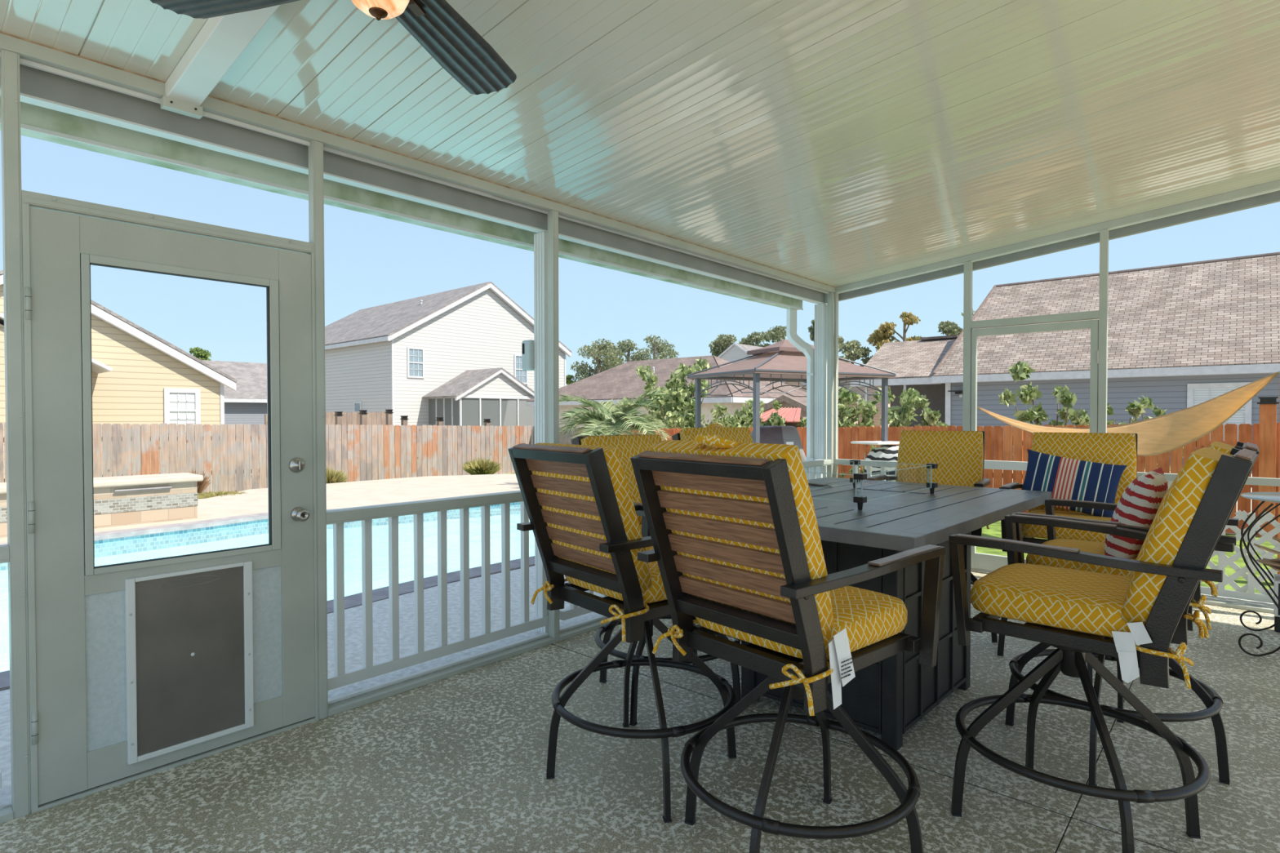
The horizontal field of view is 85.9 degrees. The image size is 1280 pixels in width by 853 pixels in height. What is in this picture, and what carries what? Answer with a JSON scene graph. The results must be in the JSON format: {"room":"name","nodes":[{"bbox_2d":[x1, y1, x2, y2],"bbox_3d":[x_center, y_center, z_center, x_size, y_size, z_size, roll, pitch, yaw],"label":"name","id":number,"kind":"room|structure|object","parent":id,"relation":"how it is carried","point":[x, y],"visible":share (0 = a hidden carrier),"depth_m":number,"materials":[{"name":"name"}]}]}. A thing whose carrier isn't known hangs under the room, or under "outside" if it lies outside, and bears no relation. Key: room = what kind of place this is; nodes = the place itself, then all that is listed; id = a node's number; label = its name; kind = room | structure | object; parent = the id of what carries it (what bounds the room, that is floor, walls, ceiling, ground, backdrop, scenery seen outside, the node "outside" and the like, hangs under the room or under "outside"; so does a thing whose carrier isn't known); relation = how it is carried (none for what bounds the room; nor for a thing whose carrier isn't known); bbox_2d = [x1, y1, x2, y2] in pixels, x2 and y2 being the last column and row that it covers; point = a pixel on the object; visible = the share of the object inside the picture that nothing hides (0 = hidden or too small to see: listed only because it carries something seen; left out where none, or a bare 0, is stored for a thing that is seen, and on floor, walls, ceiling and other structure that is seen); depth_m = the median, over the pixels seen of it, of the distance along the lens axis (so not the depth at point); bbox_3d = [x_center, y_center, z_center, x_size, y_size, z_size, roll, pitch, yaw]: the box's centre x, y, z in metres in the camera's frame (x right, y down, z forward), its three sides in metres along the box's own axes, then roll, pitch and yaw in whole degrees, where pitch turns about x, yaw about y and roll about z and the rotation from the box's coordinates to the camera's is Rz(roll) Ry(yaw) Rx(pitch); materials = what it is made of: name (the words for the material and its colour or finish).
{"room":"screened patio","nodes":[
{"label":"screened patio","id":0,"kind":"room"},
{"bbox_2d":[0,31,835,823],"bbox_3d":[-0.465,-0.021,4.146,0.064,2.612,7.100,1,1,42],"label":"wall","id":1,"kind":"structure","parent":0,"point":[15,51],"depth_m":2.86,"materials":[{"name":"metal"}]},
{"bbox_2d":[24,206,315,805],"bbox_3d":[-1.745,0.272,2.669,0.108,2.040,0.947,1,1,42],"label":"door","id":2,"kind":"structure","parent":1,"relation":"in","point":[144,665],"depth_m":2.58,"materials":[{"name":"white paint"}]},
{"bbox_2d":[22,202,318,813],"bbox_3d":[-1.768,0.277,2.694,0.056,2.066,0.960,1,1,42],"label":"door frame","id":3,"kind":"structure","parent":1,"relation":"attached to","point":[35,808],"depth_m":2.34,"materials":[{"name":"white paint"}]},
{"bbox_2d":[0,459,822,788],"bbox_3d":[-0.504,0.782,4.215,0.052,0.825,7.030,1,1,42],"label":"railing","id":4,"kind":"object","parent":1,"relation":"attached to","point":[340,677],"visible":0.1,"depth_m":3.59,"materials":[{"name":"white metal"}]},
{"bbox_2d":[0,0,1279,287],"bbox_3d":[1.691,-1.630,2.306,6.200,0.727,7.337,1,1,42],"label":"ceiling","id":5,"kind":"structure","parent":0,"point":[834,143],"depth_m":3.10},
{"bbox_2d":[160,4,279,119],"bbox_3d":[0.394,-1.516,0.716,5.820,0.680,0.130,1,1,42],"label":"ceiling beam","id":6,"kind":"structure","parent":5,"relation":"attached to","point":[222,39],"depth_m":2.39,"materials":[{"name":"white metal"}]},
{"bbox_2d":[150,0,516,94],"bbox_3d":[-0.684,-1.246,1.795,1.072,0.367,1.072,-1,1,-32],"label":"ceiling fan","id":7,"kind":"object","parent":5,"relation":"hanging from","point":[438,28],"visible":1,"depth_m":2.08,"materials":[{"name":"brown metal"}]},
{"bbox_2d":[0,96,803,310],"bbox_3d":[-0.753,-1.186,4.329,0.148,0.122,7.020,1,1,42],"label":"gutter","id":8,"kind":"object","parent":5,"relation":"attached to","point":[37,122],"visible":0.83,"depth_m":3.35,"materials":[{"name":"white metal"}]},
{"bbox_2d":[825,190,1279,303],"bbox_3d":[4.114,-1.573,4.988,5.950,0.711,0.050,1,1,42],"label":"beam","id":9,"kind":"structure","parent":5,"relation":"attached to","point":[1273,197],"depth_m":5.50,"materials":[{"name":"metal"}]},
{"bbox_2d":[0,569,1279,852],"bbox_3d":[1.811,1.421,-1.047,10.700,0.110,12.140,1,1,42],"label":"floor","id":10,"kind":"structure","parent":0,"point":[457,763],"depth_m":2.56,"materials":[{"name":"concrete"}]},
{"bbox_2d":[507,443,736,823],"bbox_3d":[-0.021,0.685,2.606,0.790,1.249,0.700,-1,1,-39],"label":"bar chair","id":11,"kind":"object","parent":10,"relation":"on","point":[580,508],"visible":0.77,"depth_m":2.41,"materials":[{"name":"brown metal"}]},
{"bbox_2d":[531,443,652,592],"bbox_3d":[-0.196,0.313,2.457,0.231,0.499,0.514,-1,1,-39],"label":"cushion","id":12,"kind":"object","parent":11,"relation":"on","point":[573,522],"depth_m":2.37,"materials":[{"name":"yellow fabric"}]},
{"bbox_2d":[564,546,666,603],"bbox_3d":[0.025,0.556,2.642,0.499,0.115,0.499,-1,1,-39],"label":"seat cushion","id":13,"kind":"object","parent":11,"relation":"on","point":[649,588],"depth_m":2.38,"materials":[{"name":"yellow fabric"}]},
{"bbox_2d":[571,434,741,726],"bbox_3d":[0.102,0.673,3.352,0.701,1.249,0.790,-1,1,-40],"label":"bar chair","id":14,"kind":"object","parent":10,"relation":"on","point":[627,446],"visible":0.18,"depth_m":3.44,"materials":[{"name":"brown metal"}]},
{"bbox_2d":[580,435,662,524],"bbox_3d":[-0.044,0.296,3.518,0.514,0.499,0.231,-1,1,-40],"label":"cushion","id":15,"kind":"object","parent":14,"relation":"on","point":[627,446],"depth_m":3.48,"materials":[{"name":"yellow fabric"}]},
{"bbox_2d":[671,423,831,487],"bbox_3d":[0.614,0.637,3.923,0.700,1.302,0.790,-1,1,-31],"label":"bar chair","id":16,"kind":"object","parent":10,"relation":"on","point":[740,434],"visible":0.12,"depth_m":4.13,"materials":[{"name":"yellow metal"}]},
{"bbox_2d":[679,426,753,443],"bbox_3d":[0.496,0.256,4.110,0.514,0.499,0.231,-1,1,-31],"label":"cushion","id":17,"kind":"object","parent":16,"relation":"on","point":[740,434],"depth_m":4.14,"materials":[{"name":"yellow fabric"}]},
{"bbox_2d":[630,433,945,852],"bbox_3d":[0.441,0.670,2.061,0.795,1.296,0.711,-1,1,-40],"label":"bar chair","id":18,"kind":"object","parent":10,"relation":"on","point":[732,525],"visible":1,"depth_m":1.88,"materials":[{"name":"brown metal"}]},
{"bbox_2d":[649,440,834,636],"bbox_3d":[0.266,0.291,1.907,0.231,0.499,0.514,-1,1,-40],"label":"cushion","id":19,"kind":"object","parent":18,"relation":"on","point":[721,553],"depth_m":1.83,"materials":[{"name":"yellow fabric"}]},
{"bbox_2d":[695,586,907,659],"bbox_3d":[0.484,0.564,2.097,0.499,0.115,0.499,-1,1,-40],"label":"seat cushion","id":20,"kind":"object","parent":18,"relation":"on","point":[868,617],"depth_m":1.94,"materials":[{"name":"yellow fabric"}]},
{"bbox_2d":[635,476,1051,751],"bbox_3d":[1.044,0.819,3.311,1.255,0.957,1.810,1,1,43],"label":"table","id":21,"kind":"object","parent":10,"relation":"on","point":[887,697],"visible":0.58,"depth_m":2.90,"materials":[{"name":"grey metal"}]},
{"bbox_2d":[804,459,937,510],"bbox_3d":[1.043,0.265,3.302,0.452,0.151,0.852,1,1,43],"label":"guard","id":22,"kind":"object","parent":21,"relation":"on","point":[856,477],"visible":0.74,"depth_m":3.38,"materials":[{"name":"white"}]},
{"bbox_2d":[866,430,997,643],"bbox_3d":[1.826,0.656,4.303,0.746,1.249,0.813,1,1,33],"label":"bar chair","id":23,"kind":"object","parent":10,"relation":"on","point":[959,455],"visible":0.27,"depth_m":4.44,"materials":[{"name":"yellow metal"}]},
{"bbox_2d":[895,430,983,486],"bbox_3d":[1.954,0.278,4.496,0.514,0.499,0.231,1,1,33],"label":"cushion","id":24,"kind":"object","parent":23,"relation":"on","point":[958,455],"depth_m":4.46,"materials":[{"name":"yellow fabric"}]},
{"bbox_2d":[996,431,1137,682],"bbox_3d":[2.384,0.664,3.760,0.722,1.249,0.800,1,1,38],"label":"bar chair","id":25,"kind":"object","parent":10,"relation":"on","point":[1118,449],"visible":0.23,"depth_m":3.84,"materials":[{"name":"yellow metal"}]},
{"bbox_2d":[1021,509,1111,542],"bbox_3d":[2.351,0.537,3.715,0.499,0.115,0.499,1,1,38],"label":"seat cushion","id":26,"kind":"object","parent":25,"relation":"on","point":[1037,531],"depth_m":3.61,"materials":[{"name":"yellow fabric"}]},
{"bbox_2d":[1021,448,1127,517],"bbox_3d":[2.365,0.316,3.789,0.518,0.371,0.148,1,1,36],"label":"throw pillow","id":27,"kind":"object","parent":25,"relation":"on","point":[1067,478],"visible":0.8,"depth_m":3.73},
{"bbox_2d":[1028,432,1137,511],"bbox_3d":[2.525,0.287,3.937,0.514,0.499,0.231,1,1,38],"label":"cushion","id":28,"kind":"object","parent":25,"relation":"on","point":[1118,449],"depth_m":3.89,"materials":[{"name":"yellow fabric"}]},
{"bbox_2d":[948,447,1257,852],"bbox_3d":[1.454,0.690,2.225,0.790,1.249,0.700,1,1,43],"label":"bar chair","id":29,"kind":"object","parent":10,"relation":"on","point":[1080,614],"visible":1,"depth_m":2.04,"materials":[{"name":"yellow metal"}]},
{"bbox_2d":[970,563,1130,637],"bbox_3d":[1.410,0.561,2.264,0.499,0.115,0.499,1,1,43],"label":"seat cushion","id":30,"kind":"object","parent":29,"relation":"on","point":[1095,603],"depth_m":2.14,"materials":[{"name":"yellow fabric"}]},
{"bbox_2d":[1120,447,1232,626],"bbox_3d":[1.618,0.318,2.064,0.231,0.499,0.514,1,1,43],"label":"cushion","id":31,"kind":"object","parent":29,"relation":"on","point":[1188,523],"depth_m":1.86,"materials":[{"name":"yellow fabric"}]},
{"bbox_2d":[1004,441,1259,786],"bbox_3d":[1.906,0.681,2.734,0.813,1.249,0.746,1,1,42],"label":"bar chair","id":32,"kind":"object","parent":10,"relation":"on","point":[1213,702],"visible":0.34,"depth_m":2.60,"materials":[{"name":"brown metal"}]},
{"bbox_2d":[1026,538,1137,577],"bbox_3d":[1.870,0.552,2.764,0.499,0.115,0.499,1,1,42],"label":"seat cushion","id":33,"kind":"object","parent":32,"relation":"on","point":[1098,548],"depth_m":2.70,"materials":[{"name":"yellow fabric"}]},
{"bbox_2d":[1104,467,1167,559],"bbox_3d":[1.944,0.356,2.695,0.186,0.375,0.413,1,1,42],"label":"throw pillow","id":34,"kind":"object","parent":32,"relation":"on","point":[1139,504],"visible":0.69,"depth_m":2.56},
{"bbox_2d":[1208,441,1235,453],"bbox_3d":[2.083,0.309,2.570,0.231,0.499,0.514,1,1,42],"label":"cushion","id":35,"kind":"object","parent":32,"relation":"on","point":[1218,446],"depth_m":2.40,"materials":[{"name":"yellow fabric"}]},
{"bbox_2d":[1238,492,1279,656],"bbox_3d":[3.832,0.761,3.879,0.690,1.038,0.690,1,1,42],"label":"plant stand","id":36,"kind":"object","parent":10,"relation":"on","point":[1263,496],"visible":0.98,"depth_m":3.88,"materials":[{"name":"black metal"}]},
{"bbox_2d":[1273,573,1279,617],"bbox_3d":[3.775,0.975,3.898,0.265,0.200,0.253,1,1,42],"label":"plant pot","id":37,"kind":"object","parent":36,"relation":"on","point":[1277,576],"visible":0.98,"depth_m":3.89,"materials":[{"name":"white ceramic"}]},
{"bbox_2d":[1253,537,1279,572],"bbox_3d":[3.733,0.775,3.894,0.390,0.284,0.367,1,1,42],"label":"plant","id":38,"kind":"object","parent":37,"relation":"on","point":[1274,563],"visible":1,"depth_m":3.94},
{"bbox_2d":[850,440,899,444],"bbox_3d":[3.328,0.226,9.545,0.600,0.030,0.500,-1,1,-28],"label":"shelf","id":39,"kind":"object","parent":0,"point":[870,442],"depth_m":9.42,"materials":[{"name":"white metal"}]},
{"bbox_2d":[833,179,1279,613],"bbox_3d":[4.109,-0.331,4.850,5.850,3.201,0.054,1,1,42],"label":"screen frame","id":40,"kind":"structure","parent":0,"point":[1103,228],"depth_m":5.47,"materials":[{"name":"white paint"}]},
{"bbox_2d":[970,319,1098,570],"bbox_3d":[3.215,0.197,5.647,0.925,2.062,0.055,1,1,42],"label":"door","id":41,"kind":"structure","parent":40,"relation":"in","point":[979,561],"depth_m":5.71,"materials":[{"name":"white paint"}]},
{"label":"outside","id":42,"kind":"structure","parent":0,"visible":0},
{"bbox_2d":[189,346,212,360],"bbox_3d":[-57.246,-4.883,88.831,7.447,10.950,7.341,1,1,42],"label":"broadleaf tree","id":43,"kind":"object","parent":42,"point":[202,354],"visible":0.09,"depth_m":88.64,"materials":[{"name":"green plant"}]},
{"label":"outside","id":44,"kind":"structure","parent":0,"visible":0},
{"bbox_2d":[601,338,660,370],"bbox_3d":[-1.472,-6.654,106.344,11.423,13.825,11.524,1,1,42],"label":"pine tree","id":45,"kind":"object","parent":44,"point":[625,347],"visible":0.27,"depth_m":105.62,"materials":[{"name":"green plant"}]},
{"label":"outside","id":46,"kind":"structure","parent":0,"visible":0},
{"bbox_2d":[626,334,675,362],"bbox_3d":[2.269,-7.672,115.818,12.065,15.552,11.078,1,1,42],"label":"pine tree","id":47,"kind":"object","parent":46,"point":[655,348],"visible":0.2,"depth_m":116.06,"materials":[{"name":"green plant"}]},
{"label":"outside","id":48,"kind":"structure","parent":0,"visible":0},
{"bbox_2d":[738,331,766,346],"bbox_3d":[13.781,-5.661,86.151,6.453,12.453,8.700,-1,1,-30],"label":"pine tree","id":49,"kind":"object","parent":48,"point":[749,340],"visible":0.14,"depth_m":85.62,"materials":[{"name":"green plant"}]},
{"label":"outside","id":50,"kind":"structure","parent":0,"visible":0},
{"bbox_2d":[150,440,1277,537],"bbox_3d":[0.694,1.159,27.984,110.000,0.050,90.000,1,1,42],"label":"ground","id":51,"kind":"structure","parent":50,"point":[235,440],"depth_m":16.66,"materials":[{"name":"soil"}]},
{"bbox_2d":[0,270,237,478],"bbox_3d":[-19.748,-1.218,20.342,13.600,5.727,10.729,1,1,42],"label":"house","id":52,"kind":"structure","parent":51,"relation":"on","point":[139,376],"depth_m":19.10,"materials":[{"name":"yellow"}]},
{"bbox_2d":[201,360,266,435],"bbox_3d":[-32.295,-1.880,51.309,10.549,6.087,28.000,1,1,42],"label":"house","id":53,"kind":"structure","parent":51,"relation":"on","point":[247,404],"depth_m":49.69,"materials":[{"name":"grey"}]},
{"bbox_2d":[0,473,519,543],"bbox_3d":[-4.731,1.377,7.771,10.800,0.250,16.600,1,1,42],"label":"pool deck","id":54,"kind":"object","parent":51,"relation":"on","point":[382,491],"visible":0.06,"depth_m":12.13,"materials":[{"name":"concrete"}]},
{"bbox_2d":[0,472,203,537],"bbox_3d":[-7.831,0.970,7.472,0.680,0.580,5.240,1,1,42],"label":"wall","id":55,"kind":"structure","parent":54,"relation":"on","point":[118,500],"depth_m":8.74,"materials":[{"name":"stone"}]},
{"bbox_2d":[197,490,246,498],"bbox_3d":[-7.372,1.189,12.014,0.967,0.155,0.982,1,1,42],"label":"ornamental grass","id":56,"kind":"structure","parent":54,"relation":"on","point":[211,494],"depth_m":11.93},
{"bbox_2d":[0,502,534,691],"bbox_3d":[-4.052,1.874,6.682,5.641,1.250,11.185,1,1,42],"label":"swimming pool","id":57,"kind":"object","parent":54,"relation":"in","point":[134,544],"visible":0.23,"depth_m":9.23,"materials":[{"name":"blue liquid"}]},
{"bbox_2d":[0,565,600,790],"bbox_3d":[-2.309,1.311,3.535,1.550,0.020,13.300,1,1,42],"label":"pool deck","id":58,"kind":"structure","parent":54,"relation":"on","point":[353,615],"depth_m":4.49,"materials":[{"name":"concrete"}]},
{"bbox_2d":[559,389,671,444],"bbox_3d":[-0.570,0.307,13.003,2.658,2.034,2.446,1,1,42],"label":"fan palm","id":59,"kind":"object","parent":54,"relation":"on","point":[640,423],"visible":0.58,"depth_m":12.69,"materials":[{"name":"green plant"}]},
{"bbox_2d":[0,422,531,493],"bbox_3d":[-9.138,0.795,12.694,0.148,2.005,18.190,1,1,42],"label":"picket fence","id":60,"kind":"object","parent":51,"relation":"on","point":[369,452],"visible":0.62,"depth_m":14.13,"materials":[{"name":"brown wood"}]},
{"bbox_2d":[264,412,386,425],"bbox_3d":[-8.350,0.580,18.686,0.148,1.963,3.390,1,1,42],"label":"picket fence","id":61,"kind":"object","parent":51,"relation":"on","point":[348,418],"visible":0.19,"depth_m":19.06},
{"bbox_2d":[324,281,571,448],"bbox_3d":[-12.416,-3.252,40.828,17.250,9.127,11.760,1,1,42],"label":"house","id":62,"kind":"structure","parent":51,"relation":"on","point":[455,355],"depth_m":35.13,"materials":[{"name":"white"}]},
{"bbox_2d":[533,426,593,444],"bbox_3d":[-1.882,0.830,18.315,0.152,1.663,3.312,-1,1,-43],"label":"picket fence","id":63,"kind":"object","parent":51,"relation":"on","point":[564,441],"visible":0.09,"depth_m":18.31,"materials":[{"name":"brown wood"}]},
{"bbox_2d":[570,338,623,381],"bbox_3d":[-4.797,-6.002,96.154,10.325,12.854,9.130,0,1,5],"label":"pine tree","id":64,"kind":"object","parent":51,"relation":"on","point":[611,353],"visible":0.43,"depth_m":96.10,"materials":[{"name":"green plant"}]},
{"bbox_2d":[0,567,1273,809],"bbox_3d":[1.495,1.442,0.929,7.600,0.285,9.670,1,1,42],"label":"curb","id":65,"kind":"object","parent":51,"relation":"on","point":[5,793],"visible":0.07,"depth_m":3.74,"materials":[{"name":"white paint"}]},
{"bbox_2d":[328,615,608,705],"bbox_3d":[0.193,1.234,4.972,0.028,0.015,4.933,1,1,42],"label":"flashing","id":66,"kind":"object","parent":65,"relation":"on","point":[357,693],"visible":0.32,"depth_m":3.62,"materials":[{"name":"white metal"}]},
{"bbox_2d":[533,231,548,632],"bbox_3d":[-0.578,0.055,4.219,0.101,2.458,0.103,1,1,42],"label":"post","id":67,"kind":"object","parent":65,"relation":"on","point":[540,239],"visible":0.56,"depth_m":4.17,"materials":[{"name":"white metal"}]},
{"bbox_2d":[0,63,825,304],"bbox_3d":[-0.545,-1.249,4.210,0.065,0.146,7.120,1,1,42],"label":"fascia beam","id":68,"kind":"structure","parent":67,"relation":"on","point":[38,87],"depth_m":3.20,"materials":[{"name":"metal"}]},
{"bbox_2d":[521,339,533,370],"bbox_3d":[-0.683,-0.438,4.237,0.090,0.185,0.063,1,1,42],"label":"utility box","id":69,"kind":"object","parent":67,"relation":"attached to","point":[527,346],"visible":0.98,"depth_m":4.21,"materials":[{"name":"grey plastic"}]},
{"bbox_2d":[813,303,826,478],"bbox_3d":[1.824,0.010,6.907,0.110,2.458,0.113,1,1,42],"label":"post","id":70,"kind":"object","parent":65,"relation":"on","point":[820,310],"visible":0.47,"depth_m":6.85,"materials":[{"name":"white metal"}]},
{"bbox_2d":[786,308,814,479],"bbox_3d":[1.619,0.028,6.964,0.321,2.412,0.245,0,1,-23],"label":"downspout","id":71,"kind":"object","parent":70,"relation":"attached to","point":[793,337],"visible":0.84,"depth_m":6.90,"materials":[{"name":"white metal"}]},
{"bbox_2d":[1200,510,1279,603],"bbox_3d":[4.381,0.818,4.793,1.071,0.815,0.038,1,1,42],"label":"lattice panel","id":72,"kind":"object","parent":65,"relation":"on","point":[1240,593],"visible":0.28,"depth_m":4.86,"materials":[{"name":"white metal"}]},
{"bbox_2d":[614,357,711,429],"bbox_3d":[0.713,-0.153,18.665,2.354,3.438,2.405,-1,1,-35],"label":"leafy shrub","id":73,"kind":"object","parent":51,"relation":"on","point":[678,393],"visible":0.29,"depth_m":18.11,"materials":[{"name":"green plant"}]},
{"bbox_2d":[526,355,806,427],"bbox_3d":[1.400,-0.910,32.871,12.289,4.670,7.488,1,1,42],"label":"house","id":74,"kind":"structure","parent":51,"relation":"on","point":[617,382],"depth_m":30.97,"materials":[{"name":"beige paint"}]},
{"bbox_2d":[663,398,768,429],"bbox_3d":[1.974,0.454,16.981,2.380,2.395,2.894,1,1,42],"label":"leafy shrub","id":75,"kind":"object","parent":51,"relation":"on","point":[744,418],"visible":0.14,"depth_m":16.41,"materials":[{"name":"green plant"}]},
{"bbox_2d":[708,333,737,356],"bbox_3d":[10.087,-5.087,80.764,8.379,11.484,6.802,1,1,42],"label":"pine tree","id":76,"kind":"object","parent":51,"relation":"on","point":[722,344],"visible":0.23,"depth_m":79.70,"materials":[{"name":"green plant"}]},
{"bbox_2d":[718,342,763,363],"bbox_3d":[11.214,-3.210,63.333,7.681,8.278,9.120,1,1,42],"label":"house","id":77,"kind":"structure","parent":51,"relation":"on","point":[735,352],"depth_m":60.06,"materials":[{"name":"white"}]},
{"bbox_2d":[754,325,786,346],"bbox_3d":[16.105,-5.366,77.452,8.609,12.136,7.108,0,1,-7],"label":"pine tree","id":78,"kind":"object","parent":51,"relation":"on","point":[778,334],"visible":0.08,"depth_m":76.11,"materials":[{"name":"green plant"}]},
{"bbox_2d":[760,395,806,417],"bbox_3d":[4.992,0.323,21.379,2.176,2.564,2.120,1,1,42],"label":"garden shed","id":79,"kind":"object","parent":51,"relation":"on","point":[789,402],"visible":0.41,"depth_m":20.57,"materials":[{"name":"brown concrete"}]},
{"bbox_2d":[760,407,806,427],"bbox_3d":[3.574,0.585,17.567,1.600,2.164,0.915,1,1,42],"label":"lean to","id":80,"kind":"object","parent":51,"relation":"on","point":[792,415],"visible":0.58,"depth_m":17.39,"materials":[{"name":"red metal"}]},
{"bbox_2d":[762,399,806,427],"bbox_3d":[3.719,0.455,16.775,1.477,2.269,1.132,0,1,1],"label":"leafy shrub","id":81,"kind":"object","parent":51,"relation":"on","point":[775,420],"visible":0.1,"depth_m":16.89,"materials":[{"name":"green plant"}]},
{"bbox_2d":[782,382,863,424],"bbox_3d":[10.346,-0.743,38.694,4.769,4.132,7.120,1,1,42],"label":"house","id":82,"kind":"structure","parent":51,"relation":"on","point":[801,384],"depth_m":36.18,"materials":[{"name":"pink"}]},
{"bbox_2d":[807,319,850,363],"bbox_3d":[18.366,-5.161,69.863,5.345,11.963,5.564,0,1,31],"label":"pine tree","id":83,"kind":"object","parent":51,"relation":"on","point":[811,330],"visible":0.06,"depth_m":70.14,"materials":[{"name":"green plant"}]},
{"bbox_2d":[779,380,890,426],"bbox_3d":[12.893,-1.111,42.392,8.853,4.746,8.200,1,1,42],"label":"house","id":84,"kind":"structure","parent":51,"relation":"on","point":[878,405],"depth_m":37.37,"materials":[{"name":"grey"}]},
{"bbox_2d":[838,339,872,366],"bbox_3d":[16.585,-2.959,54.947,6.738,8.041,5.514,1,1,42],"label":"broadleaf tree","id":85,"kind":"object","parent":51,"relation":"on","point":[852,349],"visible":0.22,"depth_m":54.06,"materials":[{"name":"green plant"}]},
{"bbox_2d":[838,386,919,427],"bbox_3d":[4.890,0.387,14.175,1.869,2.491,2.097,0,1,9],"label":"leafy shrub","id":86,"kind":"object","parent":51,"relation":"on","point":[846,417],"visible":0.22,"depth_m":13.84,"materials":[{"name":"green plant"}]},
{"bbox_2d":[501,472,1277,601],"bbox_3d":[-0.905,1.478,5.903,21.000,0.011,16.900,1,1,42],"label":"lawn","id":87,"kind":"structure","parent":51,"relation":"on","point":[994,531],"depth_m":7.72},
{"bbox_2d":[187,464,210,493],"bbox_3d":[-7.969,0.966,12.262,0.516,0.596,0.587,0,1,-16],"label":"yucca","id":88,"kind":"object","parent":87,"relation":"on","point":[202,486],"visible":0.2,"depth_m":12.26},
{"bbox_2d":[325,466,348,483],"bbox_3d":[-6.467,1.063,14.235,0.829,0.574,0.829,1,1,42],"label":"ornamental grass","id":89,"kind":"object","parent":87,"relation":"on","point":[331,477],"depth_m":14.16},
{"bbox_2d":[461,456,501,475],"bbox_3d":[-3.958,1.002,17.197,0.994,0.597,0.985,1,1,42],"label":"ornamental grass","id":90,"kind":"object","parent":87,"relation":"on","point":[480,467],"depth_m":16.98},
{"bbox_2d":[751,426,806,461],"bbox_3d":[2.040,0.700,9.928,1.230,1.422,0.627,0,1,4],"label":"covered grill","id":91,"kind":"object","parent":87,"relation":"on","point":[788,435],"visible":0.18,"depth_m":9.72,"materials":[{"name":"black plastic"}]},
{"bbox_2d":[688,339,899,445],"bbox_3d":[2.196,0.110,9.672,2.478,2.670,1.789,-1,1,-28],"label":"gazebo","id":92,"kind":"object","parent":87,"relation":"on","point":[780,361],"visible":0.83,"depth_m":9.47,"materials":[{"name":"brown fabric"}]},
{"bbox_2d":[864,444,898,481],"bbox_3d":[3.478,0.837,9.488,0.619,1.161,0.549,1,1,42],"label":"chair","id":93,"kind":"object","parent":87,"relation":"on","point":[887,452],"visible":0.26,"depth_m":9.33,"materials":[{"name":"white fabric"}]},
{"bbox_2d":[1257,396,1279,537],"bbox_3d":[8.048,0.662,8.827,0.208,2.080,0.208,1,1,42],"label":"gate post","id":94,"kind":"object","parent":87,"relation":"on","point":[1268,405],"visible":0.59,"depth_m":8.76,"materials":[{"name":"brown wood"}]},
{"bbox_2d":[1276,396,1279,574],"bbox_3d":[5.927,0.455,6.293,0.120,2.380,0.120,1,1,42],"label":"post","id":95,"kind":"object","parent":87,"relation":"on","point":[1278,518],"visible":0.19,"depth_m":6.29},
{"bbox_2d":[977,371,1279,456],"bbox_3d":[5.393,-0.129,8.401,0.404,0.862,4.366,0,1,-12],"label":"hammock","id":96,"kind":"object","parent":95,"relation":"attached to","point":[1166,433],"visible":0.74,"depth_m":7.24,"materials":[{"name":"beige fabric"}]},
{"bbox_2d":[866,311,921,351],"bbox_3d":[20.605,-3.998,54.301,5.833,10.130,5.589,1,1,42],"label":"pine tree","id":97,"kind":"object","parent":51,"relation":"on","point":[882,335],"visible":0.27,"depth_m":54.00,"materials":[{"name":"green plant"}]},
{"bbox_2d":[877,395,948,427],"bbox_3d":[5.196,0.520,13.066,1.620,2.261,1.238,1,1,42],"label":"leafy shrub","id":98,"kind":"object","parent":51,"relation":"on","point":[931,417],"visible":0.04,"depth_m":12.95,"materials":[{"name":"green plant"}]},
{"bbox_2d":[621,422,1279,537],"bbox_3d":[6.042,0.789,10.981,18.491,1.961,0.148,1,1,42],"label":"picket fence","id":99,"kind":"object","parent":51,"relation":"on","point":[1022,441],"visible":0.23,"depth_m":10.96,"materials":[{"name":"wood"}]},
{"bbox_2d":[937,320,963,335],"bbox_3d":[24.445,-3.799,56.107,6.523,9.668,6.363,0,1,7],"label":"pine tree","id":100,"kind":"object","parent":51,"relation":"on","point":[948,328],"visible":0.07,"depth_m":54.50,"materials":[{"name":"green plant"}]},
{"bbox_2d":[998,360,1089,455],"bbox_3d":[7.231,0.239,11.957,1.733,2.854,1.133,1,1,42],"label":"leafy shrub","id":101,"kind":"object","parent":51,"relation":"on","point":[1020,371],"visible":0.19,"depth_m":12.20,"materials":[{"name":"green plant"}]},
{"bbox_2d":[849,252,1279,471],"bbox_3d":[20.283,-2.029,22.487,26.300,7.202,9.981,1,1,42],"label":"house","id":102,"kind":"structure","parent":51,"relation":"on","point":[1180,336],"depth_m":22.35,"materials":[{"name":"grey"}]},
{"bbox_2d":[920,334,958,340],"bbox_3d":[12.661,-3.756,29.090,1.500,0.100,0.300,1,1,42],"label":"vent","id":103,"kind":"object","parent":102,"relation":"attached to","point":[944,337],"depth_m":28.95,"materials":[{"name":"grey metal"}]},
{"bbox_2d":[1071,399,1147,427],"bbox_3d":[7.535,0.625,10.933,0.923,2.103,0.912,-1,1,-26],"label":"leafy shrub","id":104,"kind":"object","parent":51,"relation":"on","point":[1136,409],"visible":0.04,"depth_m":10.80,"materials":[{"name":"green plant"}]},
{"bbox_2d":[1125,395,1183,473],"bbox_3d":[8.410,0.571,11.202,0.774,2.197,0.690,0,1,-23],"label":"leafy shrub","id":105,"kind":"object","parent":51,"relation":"on","point":[1148,402],"visible":0.05,"depth_m":11.27,"materials":[{"name":"green plant"}]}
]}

